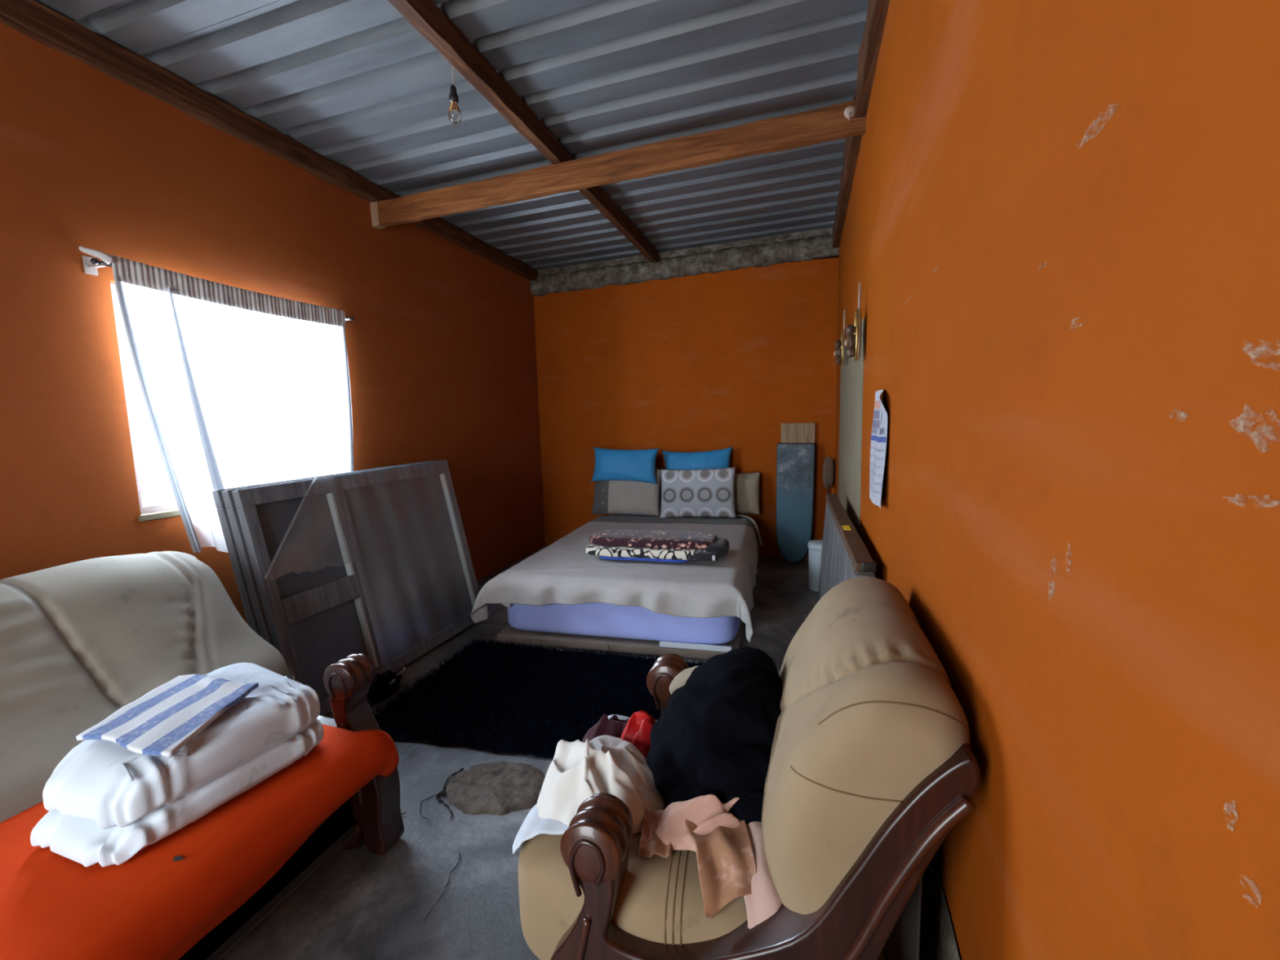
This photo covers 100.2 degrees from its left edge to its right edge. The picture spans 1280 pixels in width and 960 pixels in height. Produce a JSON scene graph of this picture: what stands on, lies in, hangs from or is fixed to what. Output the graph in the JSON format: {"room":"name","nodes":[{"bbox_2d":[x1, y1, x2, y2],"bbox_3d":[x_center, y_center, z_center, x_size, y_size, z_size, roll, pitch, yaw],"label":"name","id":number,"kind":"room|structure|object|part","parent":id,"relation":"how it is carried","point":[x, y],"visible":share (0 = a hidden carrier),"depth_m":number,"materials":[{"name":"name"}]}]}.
{"room":"bedroom","nodes":[
{"label":"bedroom","id":0,"kind":"room"},
{"bbox_2d":[0,22,545,624],"bbox_3d":[-2.015,-0.262,2.592,0.200,2.730,6.500,1,7,17],"label":"wall","id":1,"kind":"structure","parent":0,"point":[441,345],"depth_m":2.31,"materials":[{"name":"orange paint"}]},
{"bbox_2d":[110,283,180,521],"bbox_3d":[-1.935,-0.362,2.624,0.092,0.952,1.028,1,7,17],"label":"window","id":2,"kind":"structure","parent":1,"relation":"in","point":[168,509],"depth_m":2.22,"materials":[{"name":"white paint"}]},
{"bbox_3d":[-1.911,0.098,2.673,0.067,0.026,1.028,1,7,17],"label":"sill","id":3,"kind":"part","parent":2,"relation":"part of","materials":[{"name":"paint"}]},
{"bbox_2d":[82,255,354,320],"bbox_3d":[-1.873,-0.870,2.553,0.084,0.075,1.207,1,7,17],"label":"curtain rod","id":4,"kind":"object","parent":1,"relation":"attached to","point":[91,264],"visible":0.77,"depth_m":2.01,"materials":[{"name":"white metal"}]},
{"bbox_2d":[78,245,354,552],"bbox_3d":[-1.830,-0.312,2.575,0.149,1.248,1.140,1,7,17],"label":"curtain","id":5,"kind":"object","parent":4,"relation":"hanging from","point":[240,387],"visible":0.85,"depth_m":2.45,"materials":[{"name":"white fabric"}]},
{"bbox_2d":[0,0,538,280],"bbox_3d":[-1.952,-1.650,2.325,0.099,0.116,6.358,1,7,17],"label":"ceiling beam","id":6,"kind":"structure","parent":1,"relation":"attached to","point":[32,19],"depth_m":2.32,"materials":[{"name":"brown wood"}]},
{"bbox_2d":[369,99,866,229],"bbox_3d":[-0.315,-1.669,2.905,2.866,0.210,0.106,1,7,18],"label":"ceiling beam","id":7,"kind":"structure","parent":1,"relation":"attached to","point":[835,122],"depth_m":2.82,"materials":[{"name":"brown wood"}]},
{"bbox_2d":[35,0,868,270],"bbox_3d":[-0.618,-1.744,1.904,3.445,0.129,6.731,1,7,17],"label":"ceiling","id":8,"kind":"structure","parent":0,"point":[353,82],"depth_m":2.44,"materials":[{"name":"grey metal"}]},
{"bbox_2d":[447,66,462,124],"bbox_3d":[-0.750,-1.595,2.144,0.054,0.312,0.054,1,7,17],"label":"pendant bulb","id":9,"kind":"object","parent":8,"relation":"hanging from","point":[455,116],"visible":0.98,"depth_m":2.14,"materials":[{"name":"clear glass"}]},
{"bbox_3d":[-0.748,-1.663,2.135,0.012,0.175,0.004,1,7,17],"label":"cord","id":10,"kind":"part","parent":9,"relation":"part of","materials":[{"name":"beige paint"}]},
{"bbox_3d":[-0.747,-1.479,2.157,0.054,0.079,0.054,1,7,17],"label":"glass bulb","id":11,"kind":"part","parent":9,"relation":"part of","materials":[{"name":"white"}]},
{"bbox_2d":[218,546,817,959],"bbox_3d":[-0.540,1.062,2.193,3.300,0.035,6.800,1,7,17],"label":"floor","id":12,"kind":"structure","parent":0,"point":[447,888],"depth_m":1.60,"materials":[{"name":"concrete"}]},
{"bbox_2d":[0,551,404,959],"bbox_3d":[-1.619,0.795,0.963,1.256,0.884,2.215,1,7,17],"label":"sofa","id":13,"kind":"object","parent":12,"relation":"on","point":[81,642],"visible":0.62,"depth_m":1.58,"materials":[{"name":"beige leather"}]},
{"bbox_3d":[-1.862,0.648,1.020,0.756,0.592,2.215,1,7,17],"label":"backrest","id":14,"kind":"part","parent":13,"relation":"part of","materials":[{"name":"beige fabric"}]},
{"bbox_2d":[0,724,399,959],"bbox_3d":[-1.319,0.915,0.824,0.741,0.231,1.842,1,7,17],"label":"cover","id":15,"kind":"object","parent":13,"relation":"on","point":[159,903],"visible":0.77,"depth_m":1.08,"materials":[{"name":"orange fabric"}]},
{"bbox_2d":[30,662,324,866],"bbox_3d":[-1.093,0.642,1.323,0.443,0.184,0.554,1,7,17],"label":"duvet","id":16,"kind":"object","parent":15,"relation":"on","point":[106,802],"visible":0.8,"depth_m":1.14,"materials":[{"name":"white fabric"}]},
{"bbox_2d":[75,674,258,757],"bbox_3d":[-1.103,0.544,1.271,0.290,0.034,0.307,-1,7,6],"label":"striped towel","id":17,"kind":"object","parent":16,"relation":"on","point":[162,721],"visible":1,"depth_m":1.24,"materials":[{"name":"blue fabric"}]},
{"bbox_3d":[-1.154,1.104,0.784,0.045,0.115,1.787,1,7,17],"label":"rail","id":18,"kind":"part","parent":13,"relation":"part of","materials":[{"name":"brown wood"}]},
{"bbox_3d":[-1.260,0.724,1.760,1.040,0.826,0.090,1,7,17],"label":"arm","id":19,"kind":"part","parent":13,"relation":"part of","materials":[{"name":"brown wood"}]},
{"bbox_2d":[211,460,432,636],"bbox_3d":[-1.471,0.474,2.915,0.257,1.056,1.332,1,7,19],"label":"frame","id":20,"kind":"object","parent":12,"relation":"on","point":[217,495],"visible":0.16,"depth_m":2.29,"materials":[{"name":"grey wood"}]},
{"bbox_3d":[-1.580,-0.003,2.888,0.042,0.075,1.320,-12,3,20],"label":"rail","id":21,"kind":"part","parent":20,"relation":"part of","materials":[{"name":"grey wood"}]},
{"bbox_2d":[221,460,439,645],"bbox_3d":[-1.421,0.474,2.904,0.257,1.056,1.332,1,7,19],"label":"frame","id":22,"kind":"object","parent":12,"relation":"on","point":[228,500],"visible":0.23,"depth_m":2.28,"materials":[{"name":"grey wood"}]},
{"bbox_3d":[-1.530,-0.003,2.877,0.042,0.075,1.320,-12,3,20],"label":"rail","id":23,"kind":"part","parent":22,"relation":"part of","materials":[{"name":"grey wood"}]},
{"bbox_2d":[231,460,479,715],"bbox_3d":[-1.370,0.474,2.895,0.258,1.056,1.332,1,7,19],"label":"panel","id":24,"kind":"object","parent":12,"relation":"on","point":[377,565],"visible":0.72,"depth_m":2.71,"materials":[{"name":"grey wood"}]},
{"bbox_3d":[-1.571,0.296,2.500,0.006,0.425,0.385,-12,3,20],"label":"panel","id":25,"kind":"part","parent":24,"relation":"part of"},
{"bbox_3d":[-1.498,0.556,2.510,0.042,0.115,0.385,-12,3,20],"label":"cross rail","id":26,"kind":"part","parent":24,"relation":"part of","materials":[{"name":"grey wood"}]},
{"bbox_3d":[-1.456,0.797,2.529,0.006,0.375,0.385,-12,3,20],"label":"panel","id":27,"kind":"part","parent":24,"relation":"part of","materials":[{"name":"grey wood"}]},
{"bbox_3d":[-1.479,-0.003,2.868,0.042,0.075,1.320,-12,3,20],"label":"rail","id":28,"kind":"part","parent":24,"relation":"part of","materials":[{"name":"grey wood"}]},
{"bbox_3d":[-1.260,0.956,2.922,0.042,0.065,1.320,-12,3,20],"label":"rail","id":29,"kind":"part","parent":24,"relation":"part of","materials":[{"name":"grey wood"}]},
{"bbox_3d":[-1.308,0.453,3.113,0.006,0.915,0.765,-12,3,20],"label":"panel","id":30,"kind":"part","parent":24,"relation":"part of","materials":[{"name":"grey wood"}]},
{"bbox_2d":[366,666,405,703],"bbox_3d":[-1.282,0.997,2.616,0.208,0.094,0.318,1,7,17],"label":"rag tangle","id":31,"kind":"object","parent":12,"relation":"on","point":[383,686],"visible":0.74,"depth_m":2.59,"materials":[{"name":"black fabric"}]},
{"bbox_3d":[-1.267,0.997,2.599,0.078,0.057,0.244,1,7,17],"label":"cord","id":32,"kind":"part","parent":31,"relation":"part of","materials":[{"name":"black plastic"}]},
{"bbox_2d":[371,638,704,758],"bbox_3d":[-0.421,1.004,2.540,1.493,0.046,1.007,1,7,17],"label":"shag rug","id":33,"kind":"object","parent":12,"relation":"on","point":[500,698],"visible":0.77,"depth_m":2.48,"materials":[{"name":"black carpet"}]},
{"bbox_2d":[497,514,762,659],"bbox_3d":[0.138,0.622,4.019,1.507,0.443,2.217,0,7,14],"label":"bed","id":34,"kind":"object","parent":12,"relation":"on","point":[606,627],"visible":0.45,"depth_m":2.99,"materials":[{"name":"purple fabric"}]},
{"bbox_2d":[471,515,759,642],"bbox_3d":[0.033,0.583,3.868,1.605,0.293,2.012,0,7,14],"label":"coverlet","id":35,"kind":"object","parent":34,"relation":"on","point":[562,572],"visible":0.83,"depth_m":3.09,"materials":[{"name":"white fabric"}]},
{"bbox_2d":[591,468,662,515],"bbox_3d":[-0.126,0.110,4.956,0.661,0.420,0.193,0,7,15],"label":"pillow","id":36,"kind":"object","parent":35,"relation":"on","point":[611,497],"visible":0.75,"depth_m":4.89,"materials":[{"name":"grey fabric"}]},
{"bbox_2d":[591,446,659,484],"bbox_3d":[-0.142,-0.136,4.910,0.643,0.341,0.166,1,7,20],"label":"pillow","id":37,"kind":"object","parent":36,"relation":"on","point":[611,464],"visible":1,"depth_m":4.85,"materials":[{"name":"teal fabric"}]},
{"bbox_2d":[585,529,728,562],"bbox_3d":[0.103,0.411,3.352,0.894,0.143,0.301,0,7,15],"label":"folded blanket","id":38,"kind":"object","parent":35,"relation":"on","point":[611,544],"visible":1,"depth_m":3.25,"materials":[{"name":"multicoloured fabric"}]},
{"bbox_2d":[659,466,736,518],"bbox_3d":[0.506,0.116,4.731,0.685,0.454,0.197,0,7,12],"label":"pillow","id":39,"kind":"object","parent":35,"relation":"on","point":[685,493],"visible":1,"depth_m":4.67,"materials":[{"name":"fabric"}]},
{"bbox_2d":[661,446,733,469],"bbox_3d":[0.522,-0.070,4.896,0.677,0.460,0.146,0,7,16],"label":"pillow","id":40,"kind":"object","parent":34,"relation":"on","point":[717,459],"visible":0.47,"depth_m":4.85,"materials":[{"name":"blue fabric"}]},
{"bbox_2d":[734,471,759,515],"bbox_3d":[0.873,0.118,4.803,0.400,0.376,0.145,0,7,16],"label":"pillow","id":41,"kind":"object","parent":34,"relation":"on","point":[746,485],"visible":0.49,"depth_m":4.73,"materials":[{"name":"beige fabric"}]},
{"bbox_2d":[518,577,980,959],"bbox_3d":[0.191,0.707,1.230,0.830,0.908,0.738,1,7,17],"label":"armchair","id":42,"kind":"object","parent":12,"relation":"on","point":[873,764],"visible":0.8,"depth_m":0.88,"materials":[{"name":"beige leather"}]},
{"bbox_2d":[512,735,665,853],"bbox_3d":[-0.103,0.678,1.191,0.321,0.196,0.302,1,7,17],"label":"cloth","id":43,"kind":"object","parent":42,"relation":"on","point":[579,771],"visible":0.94,"depth_m":1.15,"materials":[{"name":"fabric"}]},
{"bbox_2d":[607,714,630,719],"bbox_3d":[-0.054,0.667,1.474,0.097,0.037,0.033,2,8,30],"label":"rag","id":44,"kind":"object","parent":42,"relation":"on","point":[620,717],"visible":0.19,"depth_m":1.47,"materials":[{"name":"fabric"}]},
{"bbox_2d":[582,710,656,758],"bbox_3d":[-0.042,0.660,1.390,0.244,0.168,0.127,5,9,45],"label":"garment","id":45,"kind":"object","parent":42,"relation":"on","point":[636,730],"visible":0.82,"depth_m":1.34,"materials":[{"name":"fabric"}]},
{"bbox_2d":[518,720,746,959],"bbox_3d":[0.084,0.839,1.263,0.608,0.286,0.611,1,7,17],"label":"seat cushion","id":46,"kind":"object","parent":42,"relation":"on","point":[659,905],"depth_m":1.00,"materials":[{"name":"beige fabric"}]},
{"bbox_3d":[0.324,0.713,1.515,0.730,0.826,0.090,1,7,17],"label":"arm","id":47,"kind":"part","parent":42,"relation":"part of","materials":[{"name":"brown wood"}]},
{"bbox_2d":[669,666,697,694],"bbox_3d":[0.174,0.553,1.450,0.190,0.099,0.070,1,7,17],"label":"cloth","id":48,"kind":"object","parent":42,"relation":"on","point":[681,678],"visible":0.2,"depth_m":1.45,"materials":[{"name":"beige fabric"}]},
{"bbox_2d":[639,794,782,928],"bbox_3d":[0.144,0.738,1.009,0.286,0.215,0.255,-2,7,-6],"label":"cloth","id":49,"kind":"object","parent":42,"relation":"on","point":[732,863],"visible":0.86,"depth_m":1.00,"materials":[{"name":"pink fabric"}]},
{"bbox_2d":[646,646,782,824],"bbox_3d":[0.195,0.565,1.262,0.346,0.258,0.421,1,7,17],"label":"heap","id":50,"kind":"object","parent":42,"relation":"on","point":[714,734],"visible":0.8,"depth_m":1.14,"materials":[{"name":"black fabric"}]},
{"bbox_3d":[0.153,0.784,0.923,0.708,0.826,0.090,1,7,17],"label":"arm","id":51,"kind":"part","parent":42,"relation":"part of","materials":[{"name":"brown wood"}]},
{"bbox_3d":[0.425,0.577,1.130,0.325,0.639,0.660,1,7,17],"label":"backrest","id":52,"kind":"part","parent":42,"relation":"part of","materials":[{"name":"beige fabric"}]},
{"bbox_2d":[775,443,815,562],"bbox_3d":[1.363,0.202,4.700,0.330,1.051,0.119,1,7,18],"label":"ironing board","id":53,"kind":"object","parent":12,"relation":"on","point":[795,462],"visible":0.94,"depth_m":4.68,"materials":[{"name":"blue fabric"}]},
{"bbox_2d":[780,422,815,559],"bbox_3d":[1.404,0.109,4.775,0.290,1.228,0.031,1,7,17],"label":"plank","id":54,"kind":"object","parent":12,"relation":"on","point":[791,433],"visible":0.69,"depth_m":4.71,"materials":[{"name":"brown wood"}]},
{"bbox_2d":[807,539,822,591],"bbox_3d":[1.339,0.634,3.984,0.176,0.368,0.176,1,7,17],"label":"bin","id":55,"kind":"object","parent":12,"relation":"on","point":[815,547],"visible":0.66,"depth_m":3.93,"materials":[{"name":"grey plastic"}]},
{"bbox_3d":[1.335,0.479,3.967,0.176,0.056,0.176,1,7,17],"label":"lid","id":56,"kind":"part","parent":55,"relation":"part of","materials":[{"name":"grey plastic"}]},
{"bbox_2d":[822,456,834,493],"bbox_3d":[1.628,0.267,4.638,0.093,0.936,0.077,1,7,17],"label":"wooden paddle","id":57,"kind":"object","parent":12,"relation":"on","point":[828,466],"visible":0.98,"depth_m":4.62,"materials":[{"name":"brown wood"}]},
{"bbox_3d":[1.623,0.383,4.653,0.024,0.702,0.078,3,8,35],"label":"handle","id":58,"kind":"part","parent":57,"relation":"part of","materials":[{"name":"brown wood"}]},
{"bbox_2d":[817,493,876,602],"bbox_3d":[0.935,0.581,2.549,0.113,0.820,1.610,0,7,16],"label":"board","id":59,"kind":"object","parent":12,"relation":"on","point":[845,556],"visible":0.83,"depth_m":2.38,"materials":[{"name":"wood"}]},
{"bbox_2d":[533,255,838,558],"bbox_3d":[0.364,-0.582,5.138,3.245,2.670,0.200,1,7,17],"label":"wall","id":60,"kind":"structure","parent":0,"point":[706,362],"depth_m":4.94,"materials":[{"name":"orange paint"}]},
{"bbox_2d":[387,0,658,262],"bbox_3d":[-0.773,-1.665,1.915,0.068,0.106,6.271,1,7,17],"label":"ceiling beam","id":61,"kind":"structure","parent":60,"relation":"attached to","point":[424,15],"depth_m":2.34,"materials":[{"name":"brown wood"}]},
{"bbox_2d":[530,227,839,296],"bbox_3d":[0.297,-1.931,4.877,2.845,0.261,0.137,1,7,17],"label":"trim","id":62,"kind":"structure","parent":60,"relation":"attached to","point":[809,248],"depth_m":4.79,"materials":[{"name":"grey concrete"}]},
{"bbox_2d":[835,0,1279,959],"bbox_3d":[0.892,-0.232,1.698,0.208,2.730,6.500,1,7,17],"label":"wall","id":63,"kind":"structure","parent":0,"point":[1060,236],"depth_m":0.51,"materials":[{"name":"orange paint"}]},
{"bbox_2d":[833,310,845,366],"bbox_3d":[1.241,-0.877,3.324,0.069,0.345,0.107,1,7,17],"label":"carved ornament","id":64,"kind":"object","parent":63,"relation":"attached to","point":[839,353],"visible":0.98,"depth_m":3.31,"materials":[{"name":"brown wood"}]},
{"bbox_3d":[1.262,-0.984,3.304,0.014,0.130,0.020,1,7,17],"label":"handle","id":65,"kind":"part","parent":64,"relation":"part of","materials":[{"name":"pink paint"}]},
{"bbox_3d":[1.288,0.026,3.315,0.016,1.730,1.640,1,7,17],"label":"plaster panel","id":66,"kind":"part","parent":63,"relation":"part of","materials":[{"name":"beige paint"}]},
{"bbox_2d":[844,281,861,361],"bbox_3d":[0.955,-0.707,2.401,0.069,0.345,0.107,1,7,17],"label":"carved ornament","id":67,"kind":"object","parent":63,"relation":"attached to","point":[853,340],"visible":1,"depth_m":2.39,"materials":[{"name":"brown wood"}]},
{"bbox_3d":[0.977,-0.814,2.381,0.014,0.130,0.020,1,7,17],"label":"handle","id":68,"kind":"part","parent":67,"relation":"part of","materials":[{"name":"pink paint"}]},
{"bbox_2d":[832,0,889,248],"bbox_3d":[0.738,-1.641,1.494,0.105,0.181,6.354,1,7,17],"label":"ceiling beam","id":69,"kind":"structure","parent":63,"relation":"attached to","point":[877,11],"depth_m":2.29,"materials":[{"name":"brown wood"}]},
{"bbox_2d":[869,389,887,508],"bbox_3d":[0.824,-0.110,1.863,0.023,0.403,0.365,1,7,18],"label":"wall calendar","id":70,"kind":"object","parent":63,"relation":"attached to","point":[879,428],"visible":1,"depth_m":1.85,"materials":[{"name":"paper"}]},
{"bbox_2d":[874,400,879,408],"bbox_3d":[0.849,-0.270,1.923,0.004,0.028,0.128,1,7,17],"label":"picture","id":71,"kind":"object","parent":70,"relation":"on","point":[877,404],"depth_m":1.90,"materials":[{"name":"pink"}]}
]}

